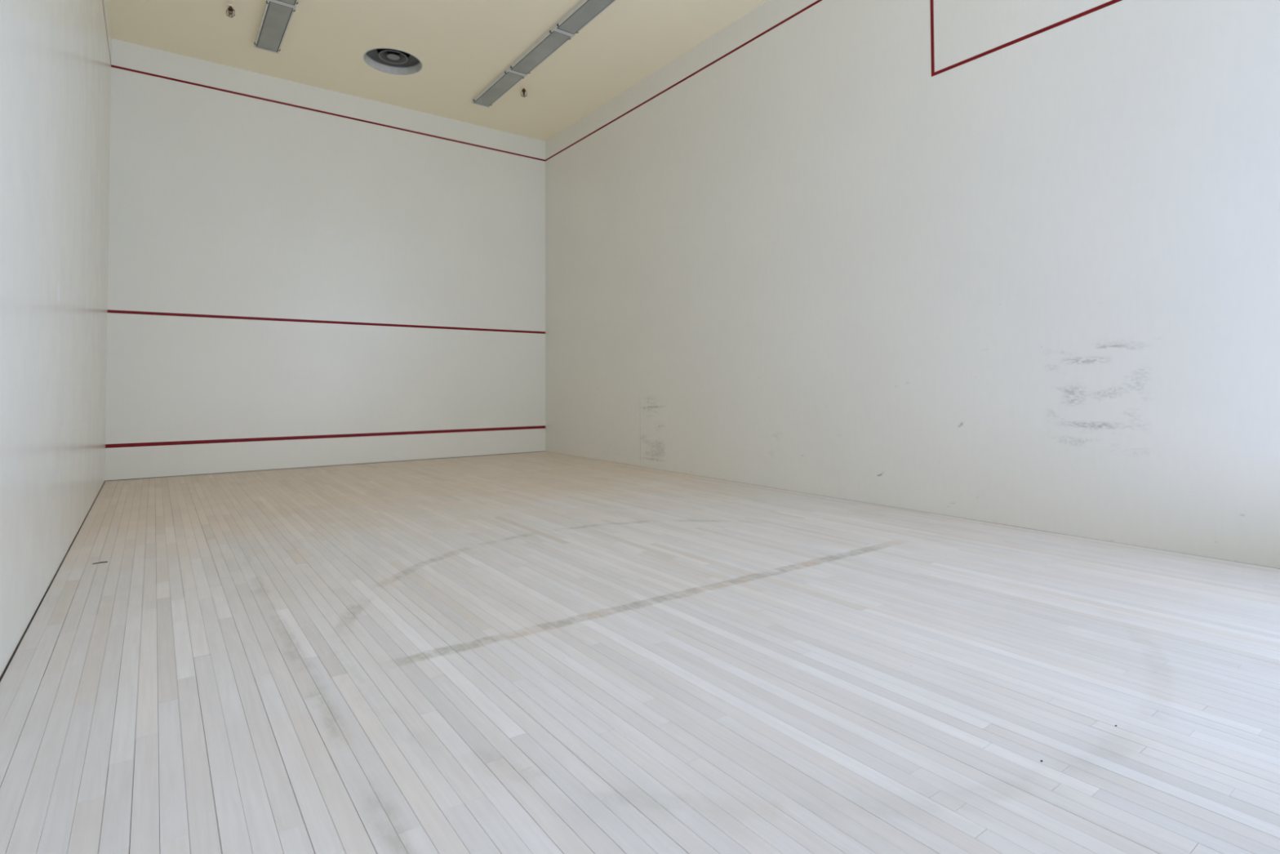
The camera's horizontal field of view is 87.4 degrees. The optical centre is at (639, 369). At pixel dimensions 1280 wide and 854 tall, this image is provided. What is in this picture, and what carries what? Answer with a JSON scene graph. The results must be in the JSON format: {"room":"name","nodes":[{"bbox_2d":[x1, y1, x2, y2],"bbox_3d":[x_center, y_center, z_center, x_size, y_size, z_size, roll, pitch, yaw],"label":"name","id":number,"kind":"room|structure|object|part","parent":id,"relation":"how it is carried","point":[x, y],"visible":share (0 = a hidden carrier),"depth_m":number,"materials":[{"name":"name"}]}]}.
{"room":"squash court","nodes":[
{"label":"squash court","id":0,"kind":"room"},
{"bbox_2d":[0,0,111,676],"bbox_3d":[-3.266,-1.583,3.596,0.201,5.500,10.750,1,-2,-36],"label":"wall","id":1,"kind":"structure","parent":0,"point":[55,55],"depth_m":3.48,"materials":[{"name":"paint"}]},
{"bbox_2d":[104,38,545,480],"bbox_3d":[-3.964,-1.431,9.605,5.734,5.500,0.201,1,-2,-36],"label":"wall","id":2,"kind":"structure","parent":0,"point":[300,275],"depth_m":9.08,"materials":[{"name":"paint"}]},
{"bbox_2d":[106,0,768,141],"bbox_3d":[-0.877,-4.149,5.403,5.734,0.300,10.350,1,-2,-36],"label":"ceiling","id":3,"kind":"structure","parent":0,"point":[461,46],"depth_m":8.02,"materials":[{"name":"beige paint"}]},
{"bbox_2d":[226,4,235,17],"bbox_3d":[-4.427,-3.877,7.237,0.086,0.121,0.086,1,-2,-36],"label":"sprinkler","id":4,"kind":"object","parent":3,"relation":"attached to","point":[230,7],"visible":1,"depth_m":7.23,"materials":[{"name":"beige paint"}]},
{"bbox_2d":[253,0,295,53],"bbox_3d":[-4.149,-3.898,7.583,0.274,0.066,1.216,1,-2,-36],"label":"ceiling light","id":5,"kind":"object","parent":3,"relation":"attached to","point":[276,18],"visible":1,"depth_m":7.54,"materials":[{"name":"metal"}]},
{"bbox_3d":[-4.247,-3.876,7.512,0.014,0.012,1.176,1,-2,-36],"label":"rail","id":6,"kind":"part","parent":5,"relation":"part of","materials":[{"name":"white metal"}]},
{"bbox_3d":[-4.051,-3.874,7.654,0.014,0.012,1.176,1,-2,-36],"label":"rail","id":7,"kind":"part","parent":5,"relation":"part of","materials":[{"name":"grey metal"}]},
{"bbox_2d":[271,0,297,7],"bbox_3d":[-3.433,-3.925,6.597,0.274,0.066,1.216,1,-2,-36],"label":"ceiling light","id":8,"kind":"object","parent":3,"relation":"attached to","point":[293,3],"visible":1,"depth_m":7.06,"materials":[{"name":"metal"}]},
{"bbox_2d":[362,48,422,75],"bbox_3d":[-3.135,-4.011,8.507,0.716,0.202,0.716,1,-2,-36],"label":"ceiling vent","id":9,"kind":"object","parent":3,"relation":"in","point":[387,60],"visible":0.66,"depth_m":8.65,"materials":[{"name":"grey metal"}]},
{"bbox_2d":[471,66,526,107],"bbox_3d":[-1.949,-3.868,9.181,0.274,0.066,1.216,1,-2,-36],"label":"ceiling light","id":10,"kind":"object","parent":3,"relation":"attached to","point":[506,79],"visible":0.99,"depth_m":9.13,"materials":[{"name":"grey metal"}]},
{"bbox_3d":[-2.047,-3.846,9.109,0.014,0.012,1.176,1,-2,-36],"label":"rail","id":11,"kind":"part","parent":10,"relation":"part of","materials":[{"name":"white metal"}]},
{"bbox_3d":[-1.851,-3.844,9.251,0.014,0.012,1.176,1,-2,-36],"label":"rail","id":12,"kind":"part","parent":10,"relation":"part of","materials":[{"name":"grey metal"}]},
{"bbox_2d":[520,87,527,97],"bbox_3d":[-1.607,-3.840,9.259,0.086,0.121,0.086,1,-2,-36],"label":"sprinkler","id":13,"kind":"object","parent":3,"relation":"attached to","point":[523,91],"visible":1,"depth_m":9.25,"materials":[{"name":"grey metal"}]},
{"bbox_2d":[508,24,573,75],"bbox_3d":[-1.232,-3.896,8.194,0.274,0.066,1.216,1,-2,-36],"label":"ceiling light","id":14,"kind":"object","parent":3,"relation":"attached to","point":[552,40],"visible":1,"depth_m":8.14,"materials":[{"name":"metal"}]},
{"bbox_3d":[-1.330,-3.874,8.122,0.014,0.012,1.176,1,-2,-36],"label":"rail","id":15,"kind":"part","parent":14,"relation":"part of","materials":[{"name":"white metal"}]},
{"bbox_3d":[-1.134,-3.871,8.264,0.014,0.012,1.176,1,-2,-36],"label":"rail","id":16,"kind":"part","parent":14,"relation":"part of","materials":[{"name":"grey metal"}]},
{"bbox_2d":[554,0,616,35],"bbox_3d":[-0.516,-3.923,7.207,0.274,0.066,1.216,1,-2,-36],"label":"ceiling light","id":17,"kind":"object","parent":3,"relation":"attached to","point":[584,11],"visible":1,"depth_m":7.35,"materials":[{"name":"metal"}]},
{"bbox_3d":[-0.613,-3.902,7.135,0.014,0.012,1.176,1,-2,-36],"label":"rail","id":18,"kind":"part","parent":17,"relation":"part of","materials":[{"name":"white metal"}]},
{"bbox_3d":[-0.417,-3.899,7.277,0.014,0.012,1.176,1,-2,-36],"label":"rail","id":19,"kind":"part","parent":17,"relation":"part of","materials":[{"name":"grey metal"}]},
{"bbox_2d":[0,451,1279,853],"bbox_3d":[-0.853,1.304,5.268,6.134,0.200,10.750,1,-2,-36],"label":"floor","id":20,"kind":"structure","parent":0,"point":[535,652],"depth_m":2.44,"materials":[{"name":"beige wood"}]},
{"bbox_2d":[545,0,1279,568],"bbox_3d":[1.535,-1.515,7.081,0.201,5.505,10.750,1,-2,-36],"label":"wall","id":21,"kind":"structure","parent":0,"point":[1015,263],"depth_m":5.53,"materials":[{"name":"paint"}]}
]}

